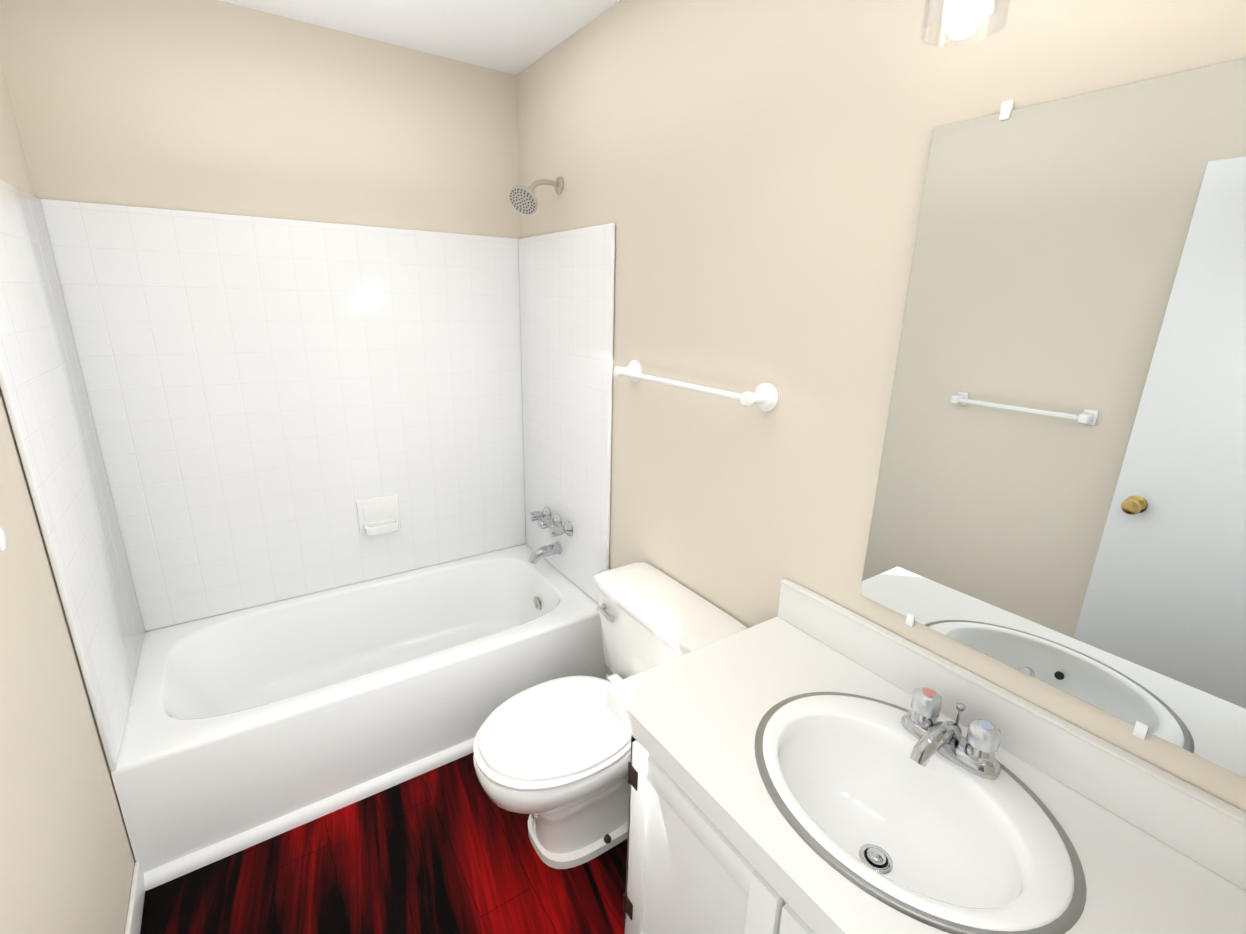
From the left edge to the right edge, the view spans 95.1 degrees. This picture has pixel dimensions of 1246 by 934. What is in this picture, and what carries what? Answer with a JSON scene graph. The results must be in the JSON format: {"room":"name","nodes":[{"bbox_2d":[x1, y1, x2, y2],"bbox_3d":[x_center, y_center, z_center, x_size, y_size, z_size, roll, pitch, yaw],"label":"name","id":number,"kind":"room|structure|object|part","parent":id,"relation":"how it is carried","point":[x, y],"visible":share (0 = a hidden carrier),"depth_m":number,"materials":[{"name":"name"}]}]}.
{"room":"bathroom","nodes":[
{"label":"bathroom","id":0,"kind":"room"},
{"bbox_2d":[0,59,135,933],"bbox_3d":[-0.683,0.285,0.253,0.120,2.440,3.900,-10,20,-33],"label":"wall","id":1,"kind":"structure","parent":0,"point":[67,860],"depth_m":1.16,"materials":[{"name":"beige paint"}]},
{"bbox_2d":[0,528,7,551],"bbox_3d":[-0.865,0.174,0.684,0.075,0.056,0.504,-10,20,-33],"label":"towel bar","id":2,"kind":"object","parent":1,"relation":"attached to","point":[3,543],"visible":1,"depth_m":0.88,"materials":[{"name":"white plastic"}]},
{"bbox_2d":[124,861,144,933],"bbox_3d":[-0.798,1.342,0.823,0.011,0.085,1.868,-10,20,-33],"label":"baseboard","id":3,"kind":"structure","parent":1,"relation":"attached to","point":[135,911],"depth_m":1.47,"materials":[{"name":"white"}]},
{"bbox_2d":[0,0,519,238],"bbox_3d":[-1.127,-0.326,2.289,1.764,2.440,0.120,-10,20,-33],"label":"wall","id":4,"kind":"structure","parent":0,"point":[214,106],"depth_m":1.88,"materials":[{"name":"beige paint"}]},
{"bbox_2d":[140,752,627,933],"bbox_3d":[-0.065,1.354,1.100,1.764,0.060,4.020,-10,20,-33],"label":"floor","id":5,"kind":"structure","parent":0,"point":[447,848],"depth_m":1.60,"materials":[{"name":"red wood"}]},
{"bbox_2d":[111,544,606,890],"bbox_3d":[-0.897,0.771,2.219,1.518,0.385,0.785,-10,20,-33],"label":"bathtub","id":6,"kind":"object","parent":5,"relation":"on","point":[245,728],"visible":0.94,"depth_m":1.97,"materials":[{"name":"white ceramic"}]},
{"bbox_2d":[0,176,614,770],"bbox_3d":[-0.878,-0.199,1.944,1.520,1.628,0.762,-10,20,-33],"label":"tile surround","id":7,"kind":"object","parent":6,"relation":"on","point":[212,414],"visible":1,"depth_m":2.10,"materials":[{"name":"white tile"}]},
{"bbox_3d":[-1.017,0.214,2.394,0.164,0.160,0.072,-10,20,-33],"label":"soap dish","id":8,"kind":"part","parent":7,"relation":"part of","materials":[{"name":"white ceramic"}]},
{"bbox_3d":[-0.311,-0.999,2.085,0.204,0.145,0.104,-10,20,-33],"label":"shower head arm","id":9,"kind":"part","parent":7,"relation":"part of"},
{"bbox_2d":[529,541,561,563],"bbox_3d":[-0.348,0.379,2.517,0.143,0.077,0.062,-10,20,-33],"label":"tub faucet","id":10,"kind":"object","parent":7,"relation":"on","point":[555,549],"depth_m":2.51,"materials":[{"name":"silver metal"}]},
{"bbox_2d":[528,506,572,536],"bbox_3d":[-0.324,0.244,2.492,0.092,0.068,0.268,-10,20,-33],"label":"handle","id":11,"kind":"object","parent":7,"relation":"on","point":[560,523],"depth_m":2.48,"materials":[{"name":"silver metal"}]},
{"bbox_2d":[473,562,747,868],"bbox_3d":[-0.085,0.775,1.714,0.727,0.702,0.522,-10,20,-33],"label":"toilet","id":12,"kind":"object","parent":5,"relation":"on","point":[552,757],"visible":0.73,"depth_m":1.64,"materials":[{"name":"white ceramic"}]},
{"bbox_2d":[606,578,1245,933],"bbox_3d":[0.472,0.883,1.050,0.552,0.898,1.028,-10,20,-33],"label":"bathroom vanity","id":13,"kind":"object","parent":5,"relation":"on","point":[806,761],"visible":1,"depth_m":1.00,"materials":[{"name":"white paint"}]},
{"bbox_2d":[754,692,1086,933],"bbox_3d":[0.469,0.614,0.994,0.437,0.152,0.517,-10,20,-33],"label":"sink","id":14,"kind":"object","parent":13,"relation":"in","point":[949,845],"depth_m":0.98,"materials":[{"name":"white ceramic"}]},
{"bbox_2d":[901,687,1000,779],"bbox_3d":[0.568,0.484,1.023,0.150,0.086,0.172,-10,20,-33],"label":"faucet","id":15,"kind":"object","parent":13,"relation":"on","point":[971,757],"depth_m":1.01,"materials":[{"name":"silver metal"}]},
{"bbox_2d":[219,0,619,74],"bbox_3d":[-0.006,-1.043,0.393,1.764,0.060,4.020,-10,20,-33],"label":"ceiling","id":16,"kind":"structure","parent":0,"point":[515,37],"depth_m":1.88,"materials":[{"name":"white paint"}]},
{"bbox_2d":[516,0,1245,811],"bbox_3d":[0.679,0.056,1.145,0.120,2.440,3.900,-10,20,-33],"label":"wall","id":17,"kind":"structure","parent":0,"point":[746,178],"depth_m":1.38,"materials":[{"name":"beige paint"}]},
{"bbox_2d":[613,360,777,411],"bbox_3d":[0.170,-0.244,1.658,0.081,0.074,0.654,-10,20,-33],"label":"towel bar","id":18,"kind":"object","parent":17,"relation":"attached to","point":[764,397],"visible":1,"depth_m":1.49,"materials":[{"name":"white plastic"}]},
{"bbox_2d":[920,0,1010,46],"bbox_3d":[0.669,-0.722,0.680,0.182,0.225,0.660,-10,20,-33],"label":"sconce","id":19,"kind":"object","parent":17,"relation":"attached to","point":[960,5],"visible":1,"depth_m":0.87,"materials":[{"name":"clear glass"}]},
{"bbox_2d":[778,578,1245,890],"bbox_3d":[0.701,0.467,1.082,0.024,0.108,1.028,-10,20,-33],"label":"backsplash","id":20,"kind":"structure","parent":17,"relation":"attached to","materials":[{"name":"white laminate"}]},
{"bbox_2d":[860,58,1245,777],"bbox_3d":[0.724,-0.085,0.918,0.009,0.972,0.620,-10,20,-33],"label":"mirror","id":21,"kind":"object","parent":17,"relation":"attached to","point":[1060,498],"visible":1,"depth_m":0.90,"materials":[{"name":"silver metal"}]}
]}

